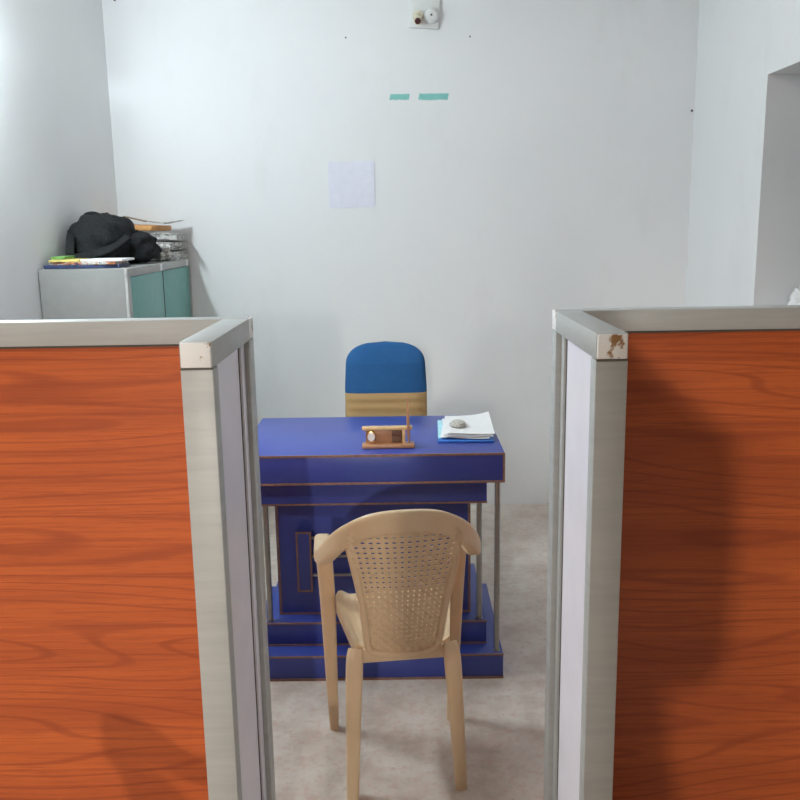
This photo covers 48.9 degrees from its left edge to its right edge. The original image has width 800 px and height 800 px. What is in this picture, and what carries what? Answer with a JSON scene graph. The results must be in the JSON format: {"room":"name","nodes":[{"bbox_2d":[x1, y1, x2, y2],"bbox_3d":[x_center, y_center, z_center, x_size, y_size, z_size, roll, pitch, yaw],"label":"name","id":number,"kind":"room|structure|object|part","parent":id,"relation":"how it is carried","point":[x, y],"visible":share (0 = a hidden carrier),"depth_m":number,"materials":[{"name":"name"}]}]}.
{"room":"office","nodes":[
{"label":"office","id":0,"kind":"room"},
{"bbox_2d":[0,0,117,319],"bbox_3d":[-1.510,-0.592,3.083,0.150,3.000,2.875,-1,11,0],"label":"wall","id":1,"kind":"structure","parent":0,"point":[57,167],"depth_m":3.58,"materials":[{"name":"paint"}]},
{"bbox_2d":[102,0,698,507],"bbox_3d":[0.169,-0.914,4.559,3.505,3.000,0.150,-1,11,0],"label":"wall","id":2,"kind":"structure","parent":0,"point":[553,171],"depth_m":4.44,"materials":[{"name":"paint"}]},
{"bbox_2d":[328,161,374,207],"bbox_3d":[-0.244,-1.088,4.445,0.234,0.228,0.004,-1,11,0],"label":"paper notice","id":3,"kind":"object","parent":2,"relation":"attached to","point":[351,183],"visible":1,"depth_m":4.44,"materials":[{"name":"white paper"}]},
{"bbox_2d":[389,94,409,99],"bbox_3d":[-0.002,-1.502,4.363,0.101,0.028,0.002,-1,11,0],"label":"tape strip","id":4,"kind":"object","parent":2,"relation":"attached to","point":[392,96],"visible":1,"depth_m":4.36,"materials":[{"name":"teal paint"}]},
{"bbox_2d":[408,0,439,29],"bbox_3d":[0.119,-1.886,4.244,0.158,0.173,0.084,-1,11,0],"label":"board","id":5,"kind":"object","parent":2,"relation":"attached to","point":[423,14],"visible":1,"depth_m":4.26,"materials":[{"name":"white plastic"}]},
{"bbox_2d":[418,93,448,99],"bbox_3d":[0.166,-1.504,4.363,0.151,0.032,0.002,-1,11,0],"label":"tape strip","id":6,"kind":"object","parent":2,"relation":"attached to","point":[430,96],"visible":1,"depth_m":4.36,"materials":[{"name":"teal paint"}]},
{"bbox_2d":[262,504,548,799],"bbox_3d":[0.022,1.806,-1.130,11.300,0.100,12.375,-1,11,0],"label":"floor","id":7,"kind":"structure","parent":0,"point":[406,748],"depth_m":2.72,"materials":[{"name":"stone"}]},
{"bbox_2d":[39,258,192,318],"bbox_3d":[-1.241,0.040,4.124,0.352,1.345,1.060,-1,11,0],"label":"cabinet","id":8,"kind":"object","parent":7,"relation":"on","point":[154,288],"visible":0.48,"depth_m":3.51,"materials":[{"name":"grey metal"}]},
{"bbox_2d":[43,263,129,268],"bbox_3d":[-1.278,-0.549,3.599,0.300,0.014,0.160,-1,11,-2],"label":"magazine","id":9,"kind":"object","parent":8,"relation":"on","point":[122,264],"visible":0.86,"depth_m":3.52,"materials":[{"name":"paper"}]},
{"bbox_2d":[49,261,127,264],"bbox_3d":[-1.268,-0.561,3.591,0.270,0.011,0.150,0,11,3],"label":"magazine","id":10,"kind":"object","parent":9,"relation":"on","point":[103,262],"visible":0.81,"depth_m":3.52,"materials":[{"name":"multicoloured paper"}]},
{"bbox_2d":[49,258,88,261],"bbox_3d":[-1.348,-0.570,3.590,0.120,0.009,0.150,-2,11,-4],"label":"magazine","id":11,"kind":"object","parent":10,"relation":"on","point":[76,259],"visible":0.73,"depth_m":3.52,"materials":[{"name":"yellow paper"}]},
{"bbox_2d":[51,255,74,259],"bbox_3d":[-1.378,-0.583,3.603,0.056,0.012,0.120,-1,11,0],"label":"magazine","id":12,"kind":"object","parent":11,"relation":"on","point":[73,256],"visible":1,"depth_m":3.55,"materials":[{"name":"green paper"}]},
{"bbox_2d":[80,258,133,261],"bbox_3d":[-1.193,-0.573,3.594,0.170,0.009,0.150,0,11,2],"label":"magazine","id":13,"kind":"object","parent":10,"relation":"on","point":[91,259],"visible":1,"depth_m":3.52,"materials":[{"name":"white paper"}]},
{"bbox_2d":[66,211,162,263],"bbox_3d":[-1.260,-0.715,3.877,0.354,0.230,0.466,-1,11,0],"label":"backpack","id":14,"kind":"object","parent":8,"relation":"on","point":[95,234],"visible":0.81,"depth_m":3.71,"materials":[{"name":"black fabric"}]},
{"bbox_3d":[-1.074,0.068,3.880,0.008,1.236,0.486,-1,11,0],"label":"door","id":15,"kind":"part","parent":8,"relation":"part of","materials":[{"name":"teal paint"}]},
{"bbox_3d":[-1.073,0.037,4.124,0.012,1.345,1.060,-1,11,0],"label":"frame","id":16,"kind":"part","parent":8,"relation":"part of","materials":[{"name":"metal"}]},
{"bbox_2d":[156,242,172,260],"bbox_3d":[-1.117,-0.700,4.151,0.077,0.089,0.082,4,12,22],"label":"crumpled paper","id":17,"kind":"object","parent":8,"relation":"on","point":[166,254],"visible":0.84,"depth_m":4.13,"materials":[{"name":"grey paper"}]},
{"bbox_2d":[151,250,186,260],"bbox_3d":[-1.194,-0.714,4.343,0.230,0.043,0.307,-1,11,-3],"label":"newspaper","id":18,"kind":"object","parent":8,"relation":"on","point":[177,254],"visible":0.3,"depth_m":4.32,"materials":[{"name":"grey paper"}]},
{"bbox_2d":[156,241,189,249],"bbox_3d":[-1.190,-0.762,4.337,0.219,0.040,0.304,0,11,4],"label":"newspaper","id":19,"kind":"object","parent":18,"relation":"on","point":[174,245],"visible":0.3,"depth_m":4.31,"materials":[{"name":"grey paper"}]},
{"bbox_2d":[150,233,186,239],"bbox_3d":[-1.177,-0.805,4.327,0.213,0.034,0.282,-2,11,-5],"label":"newspaper","id":20,"kind":"object","parent":19,"relation":"on","point":[173,236],"visible":0.67,"depth_m":4.20,"materials":[{"name":"grey paper"}]},
{"bbox_2d":[134,224,170,230],"bbox_3d":[-1.283,-0.846,4.310,0.241,0.036,0.280,0,11,5],"label":"envelope","id":21,"kind":"object","parent":20,"relation":"on","point":[141,227],"visible":0.51,"depth_m":4.20,"materials":[{"name":"orange paper"}]},
{"bbox_2d":[123,216,146,221],"bbox_3d":[-1.294,-0.885,4.302,0.098,0.030,0.140,-3,11,-10],"label":"cardboard piece","id":22,"kind":"object","parent":21,"relation":"on","point":[123,216],"visible":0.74,"depth_m":4.24,"materials":[{"name":"beige cardboard"}]},
{"bbox_2d":[147,220,182,223],"bbox_3d":[-1.144,-0.871,4.304,0.100,0.019,0.200,2,12,12],"label":"loose paper","id":23,"kind":"object","parent":21,"relation":"on","point":[177,220],"visible":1,"depth_m":4.25,"materials":[{"name":"white paper"}]},
{"bbox_3d":[-1.076,-0.030,4.371,0.008,1.236,0.504,-1,11,0],"label":"door","id":24,"kind":"part","parent":8,"relation":"part of","materials":[{"name":"teal paint"}]},
{"bbox_2d":[0,316,275,799],"bbox_3d":[-0.857,0.523,1.736,1.131,1.320,0.402,-1,11,0],"label":"divider","id":25,"kind":"object","parent":7,"relation":"on","point":[134,651],"visible":1,"depth_m":1.84,"materials":[{"name":"wood"}]},
{"bbox_3d":[-0.869,-0.134,1.784,1.126,0.049,0.050,-1,11,0],"label":"rail","id":26,"kind":"part","parent":25,"relation":"part of","materials":[{"name":"metal"}]},
{"bbox_3d":[-0.318,0.572,1.563,0.053,1.276,0.039,-1,11,0],"label":"post","id":27,"kind":"part","parent":25,"relation":"part of","materials":[{"name":"metal"}]},
{"bbox_3d":[-0.328,-0.106,1.587,0.053,0.043,0.350,-1,11,0],"label":"return rail","id":28,"kind":"part","parent":25,"relation":"part of","materials":[{"name":"metal"}]},
{"bbox_3d":[-0.321,0.510,1.714,0.023,1.218,0.280,-1,11,0],"label":"return panel","id":29,"kind":"part","parent":25,"relation":"part of","materials":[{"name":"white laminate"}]},
{"bbox_3d":[-0.318,0.502,1.909,0.053,1.276,0.049,-1,11,0],"label":"corner post","id":30,"kind":"part","parent":25,"relation":"part of","materials":[{"name":"metal"}]},
{"bbox_2d":[258,415,504,681],"bbox_3d":[-0.089,0.499,3.171,0.862,0.781,0.598,-1,11,0],"label":"office desk","id":31,"kind":"object","parent":7,"relation":"on","point":[318,477],"visible":0.63,"depth_m":2.95,"materials":[{"name":"blue laminate"}]},
{"bbox_3d":[-0.448,0.553,2.983,0.024,0.420,0.024,-1,11,0],"label":"post","id":32,"kind":"part","parent":31,"relation":"part of","materials":[{"name":"silver metal"}]},
{"bbox_3d":[-0.090,0.532,3.011,0.428,0.011,0.011,-1,11,0],"label":"rod","id":33,"kind":"part","parent":31,"relation":"part of","materials":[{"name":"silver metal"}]},
{"bbox_3d":[-0.091,0.467,2.998,0.428,0.011,0.011,-1,11,0],"label":"rod","id":34,"kind":"part","parent":31,"relation":"part of","materials":[{"name":"silver metal"}]},
{"bbox_3d":[-0.089,0.599,3.024,0.428,0.011,0.011,-1,11,0],"label":"rod","id":35,"kind":"part","parent":31,"relation":"part of","materials":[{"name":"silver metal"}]},
{"bbox_2d":[362,425,414,448],"bbox_3d":[-0.038,0.121,2.892,0.172,0.069,0.048,-1,11,-1],"label":"stand","id":36,"kind":"object","parent":31,"relation":"on","point":[377,437],"visible":1,"depth_m":2.88,"materials":[{"name":"brown wood"}]},
{"bbox_2d":[366,431,375,442],"bbox_3d":[-0.095,0.120,2.887,0.034,0.041,0.010,-1,11,-1],"label":"clock","id":37,"kind":"object","parent":36,"relation":"on","point":[370,435],"depth_m":2.88,"materials":[{"name":"white metal"}]},
{"bbox_3d":[-0.050,0.119,2.895,0.126,0.048,0.008,-1,11,-1],"label":"panel","id":38,"kind":"part","parent":36,"relation":"part of","materials":[{"name":"brown wood"}]},
{"bbox_2d":[406,398,409,442],"bbox_3d":[0.026,0.067,2.871,0.012,0.153,0.011,2,12,13],"label":"pen","id":39,"kind":"object","parent":36,"relation":"in","point":[407,406],"visible":1,"depth_m":2.87,"materials":[{"name":"brown wood"}]},
{"bbox_2d":[437,420,493,442],"bbox_3d":[0.227,0.107,3.091,0.188,0.009,0.310,0,11,2],"label":"folder","id":40,"kind":"object","parent":31,"relation":"on","point":[440,423],"visible":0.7,"depth_m":2.95,"materials":[{"name":"blue plastic"}]},
{"bbox_2d":[440,426,489,438],"bbox_3d":[0.230,0.100,3.091,0.165,0.005,0.285,0,11,5],"label":"paper sheet","id":41,"kind":"object","parent":40,"relation":"on","point":[442,431],"visible":0.27,"depth_m":2.96,"materials":[{"name":"white paper"}]},
{"bbox_2d":[442,419,493,436],"bbox_3d":[0.234,0.094,3.093,0.161,0.006,0.285,-1,11,0],"label":"paper sheet","id":42,"kind":"object","parent":41,"relation":"on","point":[443,420],"visible":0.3,"depth_m":2.96,"materials":[{"name":"white paper"}]},
{"bbox_2d":[444,421,492,435],"bbox_3d":[0.238,0.088,3.095,0.165,0.009,0.285,0,11,4],"label":"paper sheet","id":43,"kind":"object","parent":42,"relation":"on","point":[445,429],"visible":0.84,"depth_m":2.96,"materials":[{"name":"white paper"}]},
{"bbox_2d":[445,411,494,433],"bbox_3d":[0.242,0.079,3.096,0.161,0.018,0.285,-1,11,1],"label":"paper sheet","id":44,"kind":"object","parent":43,"relation":"on","point":[481,423],"visible":0.9,"depth_m":3.08,"materials":[{"name":"white paper"}]},
{"bbox_2d":[449,419,465,427],"bbox_3d":[0.201,0.080,3.060,0.060,0.021,0.077,-1,11,0],"label":"paperweight","id":45,"kind":"object","parent":44,"relation":"on","point":[457,423],"visible":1,"depth_m":3.04,"materials":[{"name":"white stone"}]},
{"bbox_3d":[0.268,0.542,2.980,0.024,0.420,0.024,-1,11,0],"label":"post","id":46,"kind":"part","parent":31,"relation":"part of","materials":[{"name":"silver metal"}]},
{"bbox_3d":[0.320,0.551,2.904,0.024,0.597,0.024,-1,11,0],"label":"post","id":47,"kind":"part","parent":31,"relation":"part of","materials":[{"name":"silver metal"}]},
{"bbox_2d":[345,341,426,416],"bbox_3d":[-0.058,0.278,3.719,0.444,1.000,0.497,-1,11,0],"label":"chair","id":48,"kind":"object","parent":7,"relation":"on","point":[380,377],"visible":0.38,"depth_m":3.81,"materials":[{"name":"blue fabric"}]},
{"bbox_3d":[-0.059,0.123,3.874,0.360,0.323,0.114,-1,11,0],"label":"backrest","id":49,"kind":"part","parent":48,"relation":"part of","materials":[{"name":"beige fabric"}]},
{"bbox_2d":[314,509,480,799],"bbox_3d":[-0.003,0.631,2.423,0.451,0.818,0.428,-2,11,-7],"label":"plastic chair","id":50,"kind":"object","parent":7,"relation":"on","point":[380,624],"visible":1,"depth_m":2.29,"materials":[{"name":"beige plastic"}]},
{"bbox_3d":[-0.213,0.696,2.583,0.053,0.632,0.090,-2,11,-7],"label":"leg","id":51,"kind":"part","parent":50,"relation":"part of","materials":[{"name":"beige plastic"}]},
{"bbox_3d":[-0.120,0.856,2.337,0.048,0.412,0.089,0,11,7],"label":"leg","id":52,"kind":"part","parent":50,"relation":"part of","materials":[{"name":"beige plastic"}]},
{"bbox_3d":[-0.010,0.617,2.481,0.332,0.097,0.286,-2,11,-7],"label":"seat","id":53,"kind":"part","parent":50,"relation":"part of","materials":[{"name":"beige plastic"}]},
{"bbox_3d":[-0.005,0.334,2.344,0.451,0.205,0.391,-2,11,-7],"label":"arm rail","id":54,"kind":"part","parent":50,"relation":"part of","materials":[{"name":"beige plastic"}]},
{"bbox_3d":[0.009,0.507,2.275,0.320,0.369,0.079,-2,11,-7],"label":"frame","id":55,"kind":"part","parent":50,"relation":"part of","materials":[{"name":"beige plastic"}]},
{"bbox_3d":[0.012,0.490,2.249,0.296,0.386,0.105,-2,11,-7],"label":"woven panel","id":56,"kind":"part","parent":50,"relation":"part of","materials":[{"name":"beige plastic"}]},
{"bbox_3d":[0.148,0.846,2.369,0.048,0.412,0.089,-5,12,-20],"label":"leg","id":57,"kind":"part","parent":50,"relation":"part of","materials":[{"name":"beige plastic"}]},
{"bbox_3d":[0.169,0.681,2.628,0.053,0.632,0.090,-2,11,-7],"label":"leg","id":58,"kind":"part","parent":50,"relation":"part of","materials":[{"name":"beige plastic"}]},
{"bbox_2d":[543,305,799,799],"bbox_3d":[0.905,0.488,1.770,1.148,1.320,0.433,-1,11,0],"label":"divider","id":59,"kind":"object","parent":7,"relation":"on","point":[673,635],"visible":1,"depth_m":1.89,"materials":[{"name":"wood"}]},
{"bbox_3d":[0.358,0.481,1.963,0.053,1.276,0.049,-1,11,0],"label":"corner post","id":60,"kind":"part","parent":59,"relation":"part of","materials":[{"name":"metal"}]},
{"bbox_3d":[0.360,0.492,1.752,0.023,1.218,0.311,-1,11,0],"label":"return panel","id":61,"kind":"part","parent":59,"relation":"part of","materials":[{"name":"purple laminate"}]},
{"bbox_3d":[0.347,-0.125,1.626,0.053,0.043,0.381,-1,11,0],"label":"return rail","id":62,"kind":"part","parent":59,"relation":"part of","materials":[{"name":"metal"}]},
{"bbox_3d":[0.357,0.557,1.587,0.053,1.276,0.039,-1,11,0],"label":"post","id":63,"kind":"part","parent":59,"relation":"part of","materials":[{"name":"metal"}]},
{"bbox_3d":[0.897,-0.175,1.833,1.142,0.044,0.050,-1,11,0],"label":"rail","id":64,"kind":"part","parent":59,"relation":"part of","materials":[{"name":"metal"}]},
{"bbox_3d":[0.906,0.442,1.956,1.044,1.218,0.024,-1,11,0],"label":"wood panel","id":65,"kind":"part","parent":59,"relation":"part of","materials":[{"name":"orange laminate"}]},
{"bbox_2d":[685,0,799,306],"bbox_3d":[1.694,-0.640,3.069,0.450,3.000,2.875,-1,11,0],"label":"wall","id":66,"kind":"structure","parent":0,"point":[744,229],"depth_m":3.72,"materials":[{"name":"paint"}]},
{"bbox_2d":[787,287,799,304],"bbox_3d":[1.611,-0.376,3.490,0.121,0.158,0.141,-1,11,0],"label":"crumpled paper","id":67,"kind":"object","parent":66,"relation":"on","point":[795,296],"visible":0.39,"depth_m":3.49,"materials":[{"name":"white paper"}]}
]}

